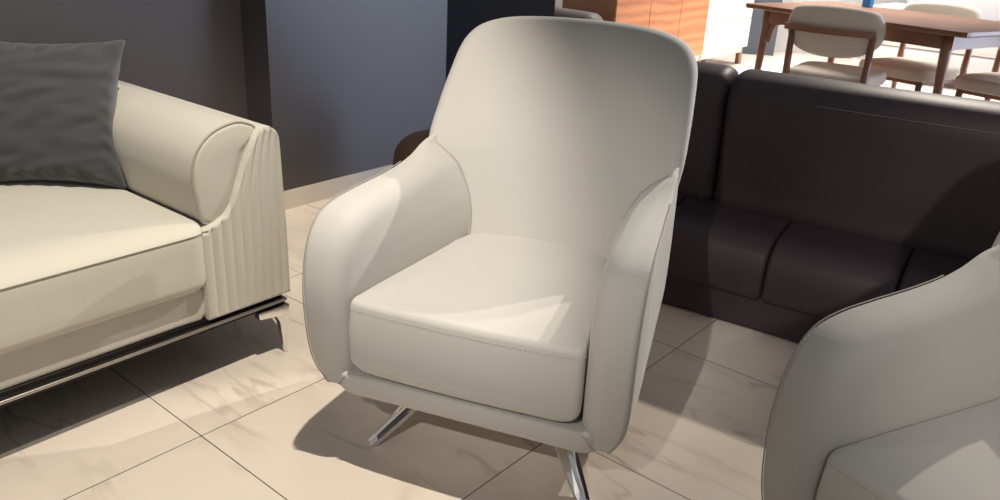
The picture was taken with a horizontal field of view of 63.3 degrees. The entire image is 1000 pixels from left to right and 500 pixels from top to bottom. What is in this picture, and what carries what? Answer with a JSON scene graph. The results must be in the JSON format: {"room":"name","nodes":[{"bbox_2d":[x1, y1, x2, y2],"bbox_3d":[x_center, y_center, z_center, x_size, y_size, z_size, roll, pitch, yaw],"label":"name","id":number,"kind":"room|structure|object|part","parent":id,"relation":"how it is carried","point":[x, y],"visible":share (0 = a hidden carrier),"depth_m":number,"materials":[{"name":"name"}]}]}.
{"room":"store","nodes":[
{"label":"store","id":0,"kind":"room"},
{"bbox_2d":[0,0,554,119],"bbox_3d":[-2.542,-1.021,1.275,0.280,3.000,8.750,20,27,35],"label":"wall","id":1,"kind":"structure","parent":0,"point":[187,50],"depth_m":3.00,"materials":[{"name":"grey paint"}]},
{"bbox_2d":[240,0,447,190],"bbox_3d":[-0.691,-1.736,3.284,0.415,3.000,1.003,20,27,35],"label":"wall","id":2,"kind":"structure","parent":0,"point":[340,84],"depth_m":3.44,"materials":[{"name":"grey paint"}]},
{"bbox_2d":[283,164,392,209],"bbox_3d":[-0.599,-0.326,3.709,0.008,0.080,1.007,20,27,35],"label":"baseboard","id":3,"kind":"structure","parent":2,"relation":"attached to","point":[308,194],"depth_m":3.52,"materials":[{"name":"stone"}]},
{"bbox_2d":[0,52,999,499],"bbox_3d":[2.558,-0.321,4.276,21.000,0.050,20.000,20,27,36],"label":"floor","id":4,"kind":"structure","parent":0,"point":[224,412],"depth_m":1.95,"materials":[{"name":"tile"}]},
{"bbox_2d":[0,80,290,407],"bbox_3d":[-1.598,0.121,1.682,0.944,0.672,2.118,20,27,35],"label":"sofa","id":5,"kind":"object","parent":4,"relation":"on","point":[94,278],"visible":0.87,"depth_m":1.97,"materials":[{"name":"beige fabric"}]},
{"bbox_2d":[0,39,127,188],"bbox_3d":[-1.213,-0.364,2.149,0.425,0.374,0.226,0,22,-8],"label":"cushion","id":6,"kind":"object","parent":5,"relation":"on","point":[58,102],"visible":0.98,"depth_m":2.09,"materials":[{"name":"grey fabric"}]},
{"bbox_3d":[-1.612,0.220,1.728,0.900,0.097,1.628,20,27,35],"label":"seat","id":7,"kind":"part","parent":5,"relation":"part of","materials":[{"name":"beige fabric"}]},
{"bbox_2d":[0,180,205,354],"bbox_3d":[-1.253,0.016,1.912,0.732,0.192,0.823,20,27,35],"label":"seat cushion","id":8,"kind":"object","parent":5,"relation":"on","point":[76,258],"depth_m":1.86,"materials":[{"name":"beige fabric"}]},
{"bbox_3d":[-1.599,0.289,1.756,0.890,0.011,2.068,20,27,35],"label":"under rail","id":9,"kind":"part","parent":5,"relation":"part of","materials":[{"name":"black metal"}]},
{"bbox_3d":[-1.259,0.400,1.500,0.028,0.009,2.072,20,27,35],"label":"metal rail","id":10,"kind":"part","parent":5,"relation":"part of","materials":[{"name":"grey metal"}]},
{"bbox_3d":[-1.004,-0.196,2.336,0.930,0.470,0.249,20,27,35],"label":"arm","id":11,"kind":"part","parent":5,"relation":"part of","materials":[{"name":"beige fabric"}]},
{"bbox_3d":[-0.629,0.224,2.252,0.026,0.147,0.101,20,27,35],"label":"leg","id":12,"kind":"part","parent":5,"relation":"part of","materials":[{"name":"silver metal"}]},
{"bbox_2d":[392,129,429,167],"bbox_3d":[-0.224,-0.313,3.351,0.438,0.360,0.438,3,22,0],"label":"pouf","id":13,"kind":"object","parent":4,"relation":"on","point":[408,144],"visible":0.05,"depth_m":3.23,"materials":[{"name":"brown leather"}]},
{"bbox_2d":[302,16,697,499],"bbox_3d":[0.073,-0.039,1.939,0.707,0.935,0.878,11,23,18],"label":"armchair","id":14,"kind":"object","parent":4,"relation":"on","point":[508,275],"visible":1,"depth_m":1.80,"materials":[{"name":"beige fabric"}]},
{"bbox_3d":[-0.212,-0.008,1.951,0.138,0.455,0.686,12,24,22],"label":"arm","id":15,"kind":"part","parent":14,"relation":"part of","materials":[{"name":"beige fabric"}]},
{"bbox_3d":[-0.154,0.362,1.949,0.332,0.165,0.056,-7,24,-24],"label":"leg","id":16,"kind":"part","parent":14,"relation":"part of","materials":[{"name":"silver metal"}]},
{"bbox_3d":[0.020,0.239,1.935,0.608,0.060,0.610,11,23,18],"label":"seat","id":17,"kind":"part","parent":14,"relation":"part of","materials":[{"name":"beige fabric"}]},
{"bbox_2d":[349,233,606,421],"bbox_3d":[0.008,0.138,1.841,0.506,0.192,0.538,11,23,18],"label":"seat cushion","id":18,"kind":"object","parent":14,"relation":"on","point":[494,325],"depth_m":1.65,"materials":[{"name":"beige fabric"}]},
{"bbox_3d":[0.143,-0.197,2.078,0.648,0.740,0.479,11,23,18],"label":"backrest","id":19,"kind":"part","parent":14,"relation":"part of","materials":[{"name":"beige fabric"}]},
{"bbox_3d":[0.118,0.412,1.859,0.056,0.165,0.332,-7,24,-24],"label":"leg","id":20,"kind":"part","parent":14,"relation":"part of","materials":[{"name":"silver metal"}]},
{"bbox_3d":[0.283,0.084,1.787,0.138,0.455,0.686,9,23,14],"label":"arm","id":21,"kind":"part","parent":14,"relation":"part of","materials":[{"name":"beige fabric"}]},
{"bbox_2d":[554,7,602,20],"bbox_3d":[0.130,-1.521,5.503,0.920,1.020,0.806,-16,28,-38],"label":"recliner","id":22,"kind":"object","parent":4,"relation":"on","point":[559,12],"visible":0.04,"depth_m":5.52,"materials":[{"name":"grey leather"}]},
{"bbox_2d":[562,0,753,63],"bbox_3d":[1.431,-2.009,6.933,0.480,0.980,2.450,20,27,35],"label":"sideboard","id":23,"kind":"object","parent":4,"relation":"on","point":[711,28],"visible":0.53,"depth_m":6.83,"materials":[{"name":"brown wood"}]},
{"bbox_3d":[0.991,-1.767,6.063,0.020,0.810,0.494,20,27,35],"label":"door","id":24,"kind":"part","parent":23,"relation":"part of","materials":[{"name":"orange wood"}]},
{"bbox_3d":[1.309,-1.897,6.426,0.020,0.810,0.494,20,27,35],"label":"door","id":25,"kind":"part","parent":23,"relation":"part of","materials":[{"name":"orange wood"}]},
{"bbox_3d":[1.628,-2.027,6.788,0.020,0.810,0.494,20,27,35],"label":"door","id":26,"kind":"part","parent":23,"relation":"part of","materials":[{"name":"orange wood"}]},
{"bbox_3d":[1.568,-1.626,6.950,0.020,0.050,2.370,20,27,35],"label":"rail","id":27,"kind":"part","parent":23,"relation":"part of","materials":[{"name":"beige paint"}]},
{"bbox_3d":[2.076,-1.963,7.417,0.020,0.265,0.944,20,27,35],"label":"drawer","id":28,"kind":"part","parent":23,"relation":"part of","materials":[{"name":"beige paint"}]},
{"bbox_3d":[2.090,-2.213,7.316,0.020,0.265,0.944,20,27,35],"label":"drawer","id":29,"kind":"part","parent":23,"relation":"part of","materials":[{"name":"beige paint"}]},
{"bbox_3d":[2.306,-1.883,7.830,0.040,0.160,0.060,20,27,35],"label":"leg","id":30,"kind":"part","parent":23,"relation":"part of","materials":[{"name":"brown wood"}]},
{"bbox_2d":[662,61,999,342],"bbox_3d":[1.297,-0.081,2.435,3.000,0.750,0.624,16,26,30],"label":"leather sofa","id":31,"kind":"object","parent":4,"relation":"on","point":[801,201],"visible":0.52,"depth_m":2.44,"materials":[{"name":"brown leather"}]},
{"bbox_3d":[0.432,-0.101,2.827,0.357,0.223,0.289,16,26,30],"label":"seat","id":32,"kind":"part","parent":31,"relation":"part of","materials":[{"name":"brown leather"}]},
{"bbox_3d":[0.413,-0.474,2.929,0.843,0.478,0.217,16,26,30],"label":"panel","id":33,"kind":"part","parent":31,"relation":"part of","materials":[{"name":"brown leather"}]},
{"bbox_3d":[0.729,-0.014,2.648,0.352,0.223,0.289,16,26,30],"label":"seat","id":34,"kind":"part","parent":31,"relation":"part of","materials":[{"name":"brown leather"}]},
{"bbox_3d":[1.026,0.074,2.470,0.357,0.223,0.289,16,26,30],"label":"seat","id":35,"kind":"part","parent":31,"relation":"part of","materials":[{"name":"brown leather"}]},
{"bbox_3d":[1.660,-0.107,2.179,2.153,0.478,0.217,16,26,30],"label":"panel","id":36,"kind":"part","parent":31,"relation":"part of","materials":[{"name":"brown leather"}]},
{"bbox_3d":[1.325,0.162,2.290,0.357,0.223,0.289,16,26,30],"label":"seat","id":37,"kind":"part","parent":31,"relation":"part of","materials":[{"name":"brown leather"}]},
{"bbox_2d":[782,4,885,85],"bbox_3d":[1.998,-1.048,4.849,0.545,0.816,0.573,19,27,34],"label":"dining chair","id":38,"kind":"object","parent":4,"relation":"on","point":[831,31],"visible":0.85,"depth_m":4.58,"materials":[{"name":"beige fabric"}]},
{"bbox_3d":[1.677,-0.982,4.840,0.076,0.670,0.040,-4,23,-16],"label":"leg","id":39,"kind":"part","parent":38,"relation":"part of","materials":[{"name":"brown wood"}]},
{"bbox_3d":[1.846,-1.239,4.577,0.511,0.034,0.082,20,27,36],"label":"rail","id":40,"kind":"part","parent":38,"relation":"part of","materials":[{"name":"brown wood"}]},
{"bbox_3d":[1.884,-1.238,4.593,0.540,0.285,0.136,19,27,34],"label":"backrest","id":41,"kind":"part","parent":38,"relation":"part of","materials":[{"name":"beige fabric"}]},
{"bbox_3d":[2.026,-1.062,4.878,0.504,0.090,0.489,19,27,34],"label":"seat","id":42,"kind":"part","parent":38,"relation":"part of","materials":[{"name":"beige fabric"}]},
{"bbox_3d":[2.042,-0.859,4.581,0.040,0.670,0.076,4,22,1],"label":"leg","id":43,"kind":"part","parent":38,"relation":"part of","materials":[{"name":"brown wood"}]},
{"bbox_2d":[746,2,999,93],"bbox_3d":[2.348,-1.078,5.055,0.950,0.751,1.450,-11,26,-32],"label":"dining table","id":44,"kind":"object","parent":4,"relation":"on","point":[946,33],"visible":0.72,"depth_m":4.49,"materials":[{"name":"brown wood"}]},
{"bbox_3d":[1.696,-1.202,5.314,0.066,0.724,0.084,-11,26,-32],"label":"leg","id":45,"kind":"part","parent":44,"relation":"part of","materials":[{"name":"brown wood"}]},
{"bbox_3d":[2.338,-1.333,5.720,0.066,0.724,0.084,-11,26,-32],"label":"leg","id":46,"kind":"part","parent":44,"relation":"part of","materials":[{"name":"brown wood"}]},
{"bbox_2d":[862,0,873,7],"bbox_3d":[2.443,-1.647,5.376,0.040,0.070,0.060,-11,26,-32],"label":"box","id":47,"kind":"object","parent":44,"relation":"on","point":[866,3],"visible":1,"depth_m":5.36,"materials":[{"name":"blue"}]},
{"bbox_3d":[2.357,-0.798,4.400,0.066,0.724,0.084,-11,26,-32],"label":"leg","id":48,"kind":"part","parent":44,"relation":"part of","materials":[{"name":"brown wood"}]},
{"bbox_2d":[761,232,999,499],"bbox_3d":[0.997,0.279,1.271,0.878,0.935,0.707,-12,26,-32],"label":"armchair","id":49,"kind":"object","parent":4,"relation":"on","point":[894,397],"visible":1,"depth_m":1.29,"materials":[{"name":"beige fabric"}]},
{"bbox_2d":[816,398,999,499],"bbox_3d":[0.852,0.428,1.231,0.538,0.192,0.506,-12,26,-32],"label":"seat cushion","id":50,"kind":"object","parent":49,"relation":"on","point":[947,448],"depth_m":1.25,"materials":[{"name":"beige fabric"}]},
{"bbox_3d":[1.165,0.153,1.345,0.479,0.740,0.648,-12,26,-32],"label":"backrest","id":51,"kind":"part","parent":49,"relation":"part of","materials":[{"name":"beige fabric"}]},
{"bbox_2d":[859,1,981,91],"bbox_3d":[2.688,-1.187,5.282,0.573,0.816,0.545,-11,26,-32],"label":"dining chair","id":52,"kind":"object","parent":4,"relation":"on","point":[919,73],"visible":0.49,"depth_m":5.16,"materials":[{"name":"brown wood"}]},
{"bbox_3d":[2.741,-1.236,5.605,0.040,0.670,0.076,11,23,18],"label":"leg","id":53,"kind":"part","parent":52,"relation":"part of","materials":[{"name":"brown wood"}]},
{"bbox_3d":[2.652,-1.184,5.260,0.489,0.090,0.504,-11,26,-32],"label":"seat","id":54,"kind":"part","parent":52,"relation":"part of","materials":[{"name":"beige fabric"}]},
{"bbox_3d":[2.596,-0.878,5.097,0.038,0.373,0.064,10,23,18],"label":"leg","id":55,"kind":"part","parent":52,"relation":"part of","materials":[{"name":"brown wood"}]},
{"bbox_3d":[2.658,-1.132,5.287,0.390,0.029,0.400,-11,26,-32],"label":"seat frame","id":56,"kind":"part","parent":52,"relation":"part of","materials":[{"name":"brown wood"}]},
{"bbox_3d":[2.874,-1.469,5.294,0.136,0.285,0.540,-11,26,-32],"label":"backrest","id":57,"kind":"part","parent":52,"relation":"part of","materials":[{"name":"beige fabric"}]},
{"bbox_3d":[2.996,-1.079,5.251,0.076,0.670,0.040,3,22,1],"label":"leg","id":58,"kind":"part","parent":52,"relation":"part of","materials":[{"name":"brown wood"}]},
{"bbox_2d":[852,0,999,79],"bbox_3d":[4.524,-1.763,6.936,2.600,0.820,0.860,20,28,37],"label":"lounge sofa","id":59,"kind":"object","parent":4,"relation":"on","point":[982,60],"visible":0.2,"depth_m":7.13,"materials":[{"name":"white fabric"}]},
{"bbox_3d":[3.618,-2.044,7.674,0.200,0.540,0.860,20,28,37],"label":"arm","id":60,"kind":"part","parent":59,"relation":"part of","materials":[{"name":"fabric"}]},
{"bbox_2d":[882,40,997,57],"bbox_3d":[4.030,-1.864,7.188,1.094,0.170,0.620,20,28,37],"label":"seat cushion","id":61,"kind":"object","parent":59,"relation":"on","point":[991,52],"depth_m":7.04,"materials":[{"name":"white fabric"}]},
{"bbox_2d":[906,0,999,20],"bbox_3d":[4.275,-2.180,7.348,1.094,0.380,0.249,20,28,37],"label":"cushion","id":62,"kind":"object","parent":59,"relation":"on","point":[990,9],"depth_m":7.18,"materials":[{"name":"white fabric"}]},
{"bbox_2d":[953,20,999,100],"bbox_3d":[3.063,-0.985,4.830,0.573,0.816,0.545,-11,26,-32],"label":"dining chair","id":63,"kind":"object","parent":4,"relation":"on","point":[986,85],"visible":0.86,"depth_m":4.78,"materials":[{"name":"beige fabric"}]},
{"bbox_3d":[2.754,-0.808,4.946,0.064,0.373,0.038,4,22,1],"label":"leg","id":64,"kind":"part","parent":63,"relation":"part of","materials":[{"name":"brown wood"}]},
{"bbox_3d":[3.027,-0.981,4.808,0.489,0.090,0.504,-11,26,-32],"label":"seat","id":65,"kind":"part","parent":63,"relation":"part of","materials":[{"name":"beige fabric"}]},
{"bbox_3d":[3.033,-0.930,4.835,0.390,0.029,0.400,-11,26,-32],"label":"seat frame","id":66,"kind":"part","parent":63,"relation":"part of","materials":[{"name":"brown wood"}]},
{"bbox_3d":[3.116,-1.034,5.153,0.040,0.670,0.076,11,23,18],"label":"leg","id":67,"kind":"part","parent":63,"relation":"part of","materials":[{"name":"brown wood"}]},
{"bbox_2d":[555,0,906,53],"bbox_3d":[2.470,-3.718,8.330,11.000,3.200,0.102,6,22,7],"label":"wall","id":68,"kind":"structure","parent":0,"point":[782,33],"depth_m":8.72,"materials":[{"name":"white paint"}]},
{"bbox_2d":[742,0,782,55],"bbox_3d":[2.796,-3.599,8.077,0.340,3.200,0.380,6,22,7],"label":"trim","id":69,"kind":"structure","parent":68,"relation":"attached to","point":[757,15],"depth_m":8.42,"materials":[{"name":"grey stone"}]}
]}

